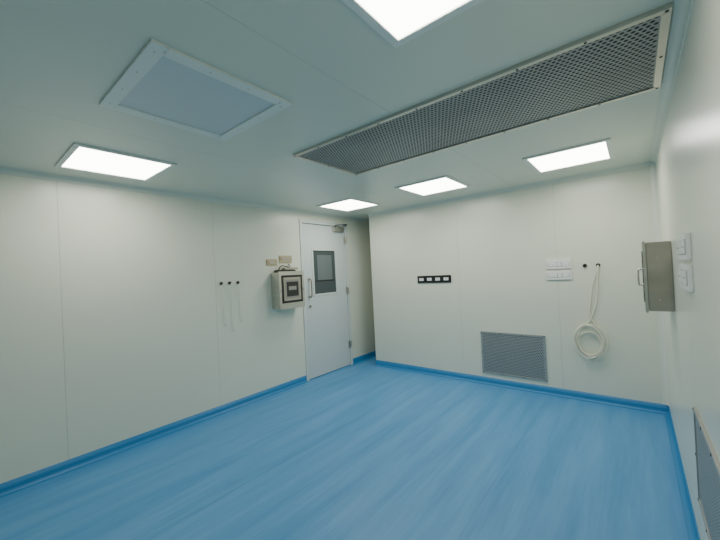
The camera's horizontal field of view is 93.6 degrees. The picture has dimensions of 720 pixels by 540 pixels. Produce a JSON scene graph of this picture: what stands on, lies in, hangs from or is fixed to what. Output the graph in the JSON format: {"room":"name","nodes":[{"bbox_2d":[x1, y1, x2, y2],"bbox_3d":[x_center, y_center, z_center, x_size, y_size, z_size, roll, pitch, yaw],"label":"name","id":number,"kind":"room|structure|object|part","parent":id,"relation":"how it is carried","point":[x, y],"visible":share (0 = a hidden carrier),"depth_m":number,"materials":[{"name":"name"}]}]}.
{"room":"cleanroom","nodes":[
{"label":"cleanroom","id":0,"kind":"room"},
{"bbox_2d":[0,174,375,483],"bbox_3d":[-1.694,0.412,3.970,0.100,2.500,7.200,-3,-1,39],"label":"wall","id":1,"kind":"structure","parent":0,"point":[113,329],"depth_m":3.25,"materials":[{"name":"grey paint"}]},
{"bbox_2d":[0,375,307,497],"bbox_3d":[-2.308,1.642,3.022,0.039,0.089,4.890,-3,-1,39],"label":"baseboard","id":2,"kind":"structure","parent":1,"relation":"attached to","point":[28,480],"depth_m":3.20,"materials":[{"name":"blue plastic"}]},
{"bbox_2d":[0,166,368,222],"bbox_3d":[-1.698,-0.816,3.932,0.047,0.047,7.200,-3,-1,39],"label":"trim","id":3,"kind":"structure","parent":1,"relation":"attached to","point":[3,170],"depth_m":3.41,"materials":[{"name":"white metal"}]},
{"bbox_2d":[219,281,241,330],"bbox_3d":[-1.538,0.434,4.049,0.040,0.602,0.262,-3,-1,39],"label":"tubes","id":4,"kind":"object","parent":1,"relation":"attached to","point":[229,282],"visible":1,"depth_m":4.05,"materials":[{"name":"plastic"}]},
{"bbox_2d":[266,259,276,264],"bbox_3d":[-1.185,-0.105,4.538,0.016,0.080,0.170,-3,-1,39],"label":"light switch","id":5,"kind":"object","parent":1,"relation":"attached to","point":[268,261],"visible":1,"depth_m":4.53,"materials":[{"name":"beige plastic"}]},
{"bbox_2d":[279,256,291,262],"bbox_3d":[-1.043,-0.146,4.714,0.016,0.085,0.214,-3,-1,39],"label":"light switch","id":6,"kind":"object","parent":1,"relation":"attached to","point":[282,259],"visible":1,"depth_m":4.71,"materials":[{"name":"beige plastic"}]},
{"bbox_2d":[271,264,304,309],"bbox_3d":[-0.983,0.216,4.617,0.200,0.614,0.434,-3,-1,39],"label":"control box","id":7,"kind":"object","parent":1,"relation":"attached to","point":[287,284],"visible":1,"depth_m":4.51,"materials":[{"name":"beige plastic"}]},
{"bbox_2d":[299,219,352,380],"bbox_3d":[-0.518,0.425,5.348,0.150,2.375,1.040,-3,-1,39],"label":"door","id":8,"kind":"structure","parent":1,"relation":"in","point":[301,221],"depth_m":5.13,"materials":[{"name":"white paint"}]},
{"bbox_3d":[-0.731,0.339,5.028,0.067,0.455,0.050,-3,-1,39],"label":"pull handle","id":9,"kind":"part","parent":8,"relation":"part of","materials":[{"name":"metal"}]},
{"bbox_2d":[302,223,349,378],"bbox_3d":[-0.530,0.451,5.358,0.050,2.306,0.924,-3,-1,39],"label":"leaf","id":10,"kind":"object","parent":8,"relation":"attached to","point":[327,318],"visible":0.86,"depth_m":5.30,"materials":[{"name":"white paint"}]},
{"bbox_2d":[311,248,337,295],"bbox_3d":[-0.560,0.029,5.330,0.036,0.730,0.540,-3,-1,39],"label":"viewing window","id":11,"kind":"structure","parent":10,"relation":"attached to","point":[324,264],"depth_m":5.33,"materials":[{"name":"glass"}]},
{"bbox_2d":[332,224,346,231],"bbox_3d":[-0.291,-0.701,5.564,0.159,0.135,0.340,-3,-1,39],"label":"door closer","id":12,"kind":"object","parent":8,"relation":"attached to","point":[334,229],"depth_m":5.52,"materials":[{"name":"metal"}]},
{"bbox_3d":[-0.205,0.370,5.698,0.018,1.860,0.060,-3,-1,39],"label":"hinges","id":13,"kind":"part","parent":8,"relation":"part of","materials":[{"name":"silver metal"}]},
{"bbox_2d":[353,351,375,363],"bbox_3d":[0.290,1.534,6.217,0.039,0.089,1.270,-3,-1,39],"label":"baseboard","id":14,"kind":"structure","parent":1,"relation":"attached to","point":[364,357],"depth_m":5.97,"materials":[{"name":"blue plastic"}]},
{"bbox_2d":[0,0,673,219],"bbox_3d":[-0.177,-0.984,2.690,4.185,0.120,7.400,-3,-1,39],"label":"ceiling","id":15,"kind":"structure","parent":0,"point":[59,59],"depth_m":1.68,"materials":[{"name":"grey"}]},
{"bbox_2d":[54,142,176,181],"bbox_3d":[-1.928,-0.831,2.681,0.640,0.012,0.650,-3,-1,39],"label":"frame","id":16,"kind":"object","parent":15,"relation":"attached to","point":[74,146],"visible":1,"depth_m":2.57,"materials":[{"name":"white metal"}]},
{"bbox_2d":[62,147,168,178],"bbox_3d":[-1.928,-0.832,2.681,0.570,0.001,0.580,-3,-1,39],"label":"diffuser","id":17,"kind":"object","parent":16,"relation":"attached to","point":[82,158],"visible":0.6,"depth_m":2.65,"materials":[{"name":"white plastic"}]},
{"bbox_2d":[99,39,291,140],"bbox_3d":[-0.867,-0.889,1.809,0.710,0.014,0.700,-3,-1,39],"label":"frame","id":18,"kind":"object","parent":15,"relation":"attached to","point":[153,50],"visible":1,"depth_m":1.64,"materials":[{"name":"white metal"}]},
{"bbox_2d":[119,56,273,134],"bbox_3d":[-0.867,-0.891,1.809,0.580,0.001,0.570,-3,-1,39],"label":"ceiling panel","id":19,"kind":"object","parent":18,"relation":"attached to","point":[172,90],"visible":1,"depth_m":1.76,"materials":[{"name":"white"}]},
{"bbox_2d":[316,198,380,211],"bbox_3d":[-0.157,-0.905,4.732,0.640,0.012,0.650,-3,-1,39],"label":"frame","id":20,"kind":"object","parent":15,"relation":"attached to","point":[376,204],"visible":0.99,"depth_m":4.63,"materials":[{"name":"white"}]},
{"bbox_2d":[322,199,374,210],"bbox_3d":[-0.157,-0.906,4.733,0.570,0.001,0.580,-3,-1,39],"label":"diffuser","id":21,"kind":"object","parent":20,"relation":"attached to","point":[350,204],"visible":0.8,"depth_m":4.73,"materials":[{"name":"white plastic"}]},
{"bbox_2d":[342,0,483,47],"bbox_3d":[0.195,-0.949,0.977,0.640,0.012,0.650,-3,-1,39],"label":"frame","id":22,"kind":"object","parent":15,"relation":"attached to","point":[354,5],"visible":1,"depth_m":1.28,"materials":[{"name":"white metal"}]},
{"bbox_2d":[357,0,466,38],"bbox_3d":[0.194,-0.950,0.977,0.570,0.001,0.580,-3,-1,39],"label":"diffuser","id":23,"kind":"object","parent":22,"relation":"attached to","point":[400,17],"visible":1,"depth_m":1.24,"materials":[{"name":"white plastic"}]},
{"bbox_2d":[395,175,470,195],"bbox_3d":[0.849,-0.961,3.912,0.640,0.012,0.650,-3,-1,39],"label":"frame","id":24,"kind":"object","parent":15,"relation":"attached to","point":[445,176],"visible":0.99,"depth_m":3.80,"materials":[{"name":"white metal"}]},
{"bbox_2d":[402,178,464,194],"bbox_3d":[0.849,-0.962,3.912,0.570,0.001,0.580,-3,-1,39],"label":"diffuser","id":25,"kind":"object","parent":24,"relation":"attached to","point":[443,184],"visible":0.8,"depth_m":3.90,"materials":[{"name":"white plastic"}]},
{"bbox_2d":[292,3,671,174],"bbox_3d":[0.565,-0.954,2.255,2.190,0.020,0.780,-3,-1,39],"label":"grille","id":26,"kind":"object","parent":15,"relation":"in","point":[625,59],"depth_m":1.92,"materials":[{"name":"grey metal"}]},
{"bbox_2d":[522,138,613,173],"bbox_3d":[1.910,-1.020,3.086,0.640,0.012,0.650,-3,-1,39],"label":"frame","id":27,"kind":"object","parent":15,"relation":"attached to","point":[608,140],"visible":1,"depth_m":2.96,"materials":[{"name":"white"}]},
{"bbox_2d":[528,142,608,171],"bbox_3d":[1.910,-1.021,3.086,0.570,0.001,0.580,-3,-1,39],"label":"diffuser","id":28,"kind":"object","parent":27,"relation":"attached to","point":[598,151],"visible":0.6,"depth_m":3.07,"materials":[{"name":"white plastic"}]},
{"bbox_2d":[0,356,687,539],"bbox_3d":[-0.047,1.622,2.672,4.185,0.100,7.400,-3,-1,39],"label":"floor","id":29,"kind":"structure","parent":0,"point":[363,450],"depth_m":2.59,"materials":[{"name":"blue plastic"}]},
{"bbox_2d":[369,168,662,403],"bbox_3d":[1.994,0.234,4.878,3.690,2.500,1.130,-3,-1,39],"label":"wall","id":30,"kind":"structure","parent":0,"point":[495,250],"depth_m":4.08,"materials":[{"name":"grey"}]},
{"bbox_2d":[417,275,450,282],"bbox_3d":[1.066,0.133,4.887,0.530,0.105,0.022,-3,-1,39],"label":"strip","id":31,"kind":"object","parent":30,"relation":"attached to","point":[437,278],"visible":1,"depth_m":4.87,"materials":[{"name":"black plastic"}]},
{"bbox_2d":[367,162,652,216],"bbox_3d":[1.523,-0.973,4.462,3.590,0.047,0.047,-3,-1,39],"label":"trim","id":32,"kind":"structure","parent":30,"relation":"attached to","point":[646,164],"depth_m":4.07,"materials":[{"name":"white metal"}]},
{"bbox_2d":[480,331,547,381],"bbox_3d":[1.909,1.067,4.238,0.765,0.545,0.014,-3,-1,39],"label":"air vent","id":33,"kind":"object","parent":30,"relation":"in","point":[506,354],"visible":1,"depth_m":4.22,"materials":[{"name":"grey metal"}]},
{"bbox_2d":[375,360,668,414],"bbox_3d":[1.647,1.454,4.448,3.590,0.089,0.039,-3,-1,39],"label":"baseboard","id":34,"kind":"structure","parent":30,"relation":"attached to","point":[657,408],"depth_m":4.05,"materials":[{"name":"blue plastic"}]},
{"bbox_2d":[546,259,570,268],"bbox_3d":[2.284,-0.065,3.888,0.245,0.104,0.024,-3,-1,39],"label":"switch plate","id":35,"kind":"object","parent":30,"relation":"attached to","point":[566,263],"visible":1,"depth_m":3.88,"materials":[{"name":"white plastic"}]},
{"bbox_2d":[546,270,571,279],"bbox_3d":[2.290,0.059,3.888,0.251,0.105,0.024,-3,-1,39],"label":"switch plate","id":36,"kind":"object","parent":30,"relation":"attached to","point":[564,274],"visible":1,"depth_m":3.87,"materials":[{"name":"white plastic"}]},
{"bbox_2d":[574,263,607,362],"bbox_3d":[2.507,0.472,3.696,0.314,1.088,0.070,-3,-1,39],"label":"coiled cable","id":37,"kind":"object","parent":30,"relation":"attached to","point":[598,265],"visible":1,"depth_m":3.67,"materials":[{"name":"plastic"}]},
{"bbox_2d":[649,163,668,405],"bbox_3d":[2.960,0.130,3.336,0.017,2.410,0.066,-3,0,-6],"label":"trim","id":38,"kind":"structure","parent":30,"relation":"attached to","point":[653,179],"depth_m":3.35,"materials":[{"name":"white metal"}]},
{"bbox_2d":[656,0,719,539],"bbox_3d":[1.114,0.251,0.953,0.100,2.500,6.070,-3,-1,39],"label":"wall","id":39,"kind":"structure","parent":0,"point":[688,160],"depth_m":1.39,"materials":[{"name":"grey"}]},
{"bbox_2d":[637,241,674,312],"bbox_3d":[2.225,0.041,2.563,0.192,0.514,0.484,-3,-1,39],"label":"upper cabinet","id":40,"kind":"object","parent":39,"relation":"attached to","point":[656,257],"visible":1,"depth_m":2.38,"materials":[{"name":"grey metal"}]},
{"bbox_3d":[2.154,0.045,2.597,0.037,0.370,0.396,-3,-1,39],"label":"door","id":41,"kind":"part","parent":40,"relation":"part of","materials":[{"name":"grey metal"}]},
{"bbox_2d":[649,0,692,164],"bbox_3d":[0.996,-0.971,1.008,0.047,0.047,6.070,-3,-1,39],"label":"trim","id":42,"kind":"structure","parent":39,"relation":"attached to","point":[681,9],"depth_m":1.64,"materials":[{"name":"white metal"}]},
{"bbox_2d":[665,407,700,539],"bbox_3d":[1.120,1.457,0.989,0.039,0.089,6.070,-3,-1,39],"label":"baseboard","id":43,"kind":"structure","parent":39,"relation":"attached to","point":[689,516],"depth_m":2.25,"materials":[{"name":"blue plastic"}]},
{"bbox_2d":[677,232,691,259],"bbox_3d":[1.506,-0.106,1.557,0.024,0.114,0.571,-3,-1,39],"label":"switch plate","id":44,"kind":"object","parent":39,"relation":"attached to","point":[684,251],"visible":1,"depth_m":1.51,"materials":[{"name":"white plastic"}]},
{"bbox_2d":[678,264,693,291],"bbox_3d":[1.512,0.031,1.555,0.024,0.121,0.573,-3,-1,39],"label":"switch plate","id":45,"kind":"object","parent":39,"relation":"attached to","point":[685,271],"visible":1,"depth_m":1.51,"materials":[{"name":"white plastic"}]},
{"bbox_2d":[692,406,719,539],"bbox_3d":[1.396,0.900,1.345,0.014,0.460,0.760,-3,-1,39],"label":"air vent","id":46,"kind":"object","parent":39,"relation":"in","point":[707,462],"visible":1,"depth_m":1.40,"materials":[{"name":"grey metal"}]}
]}

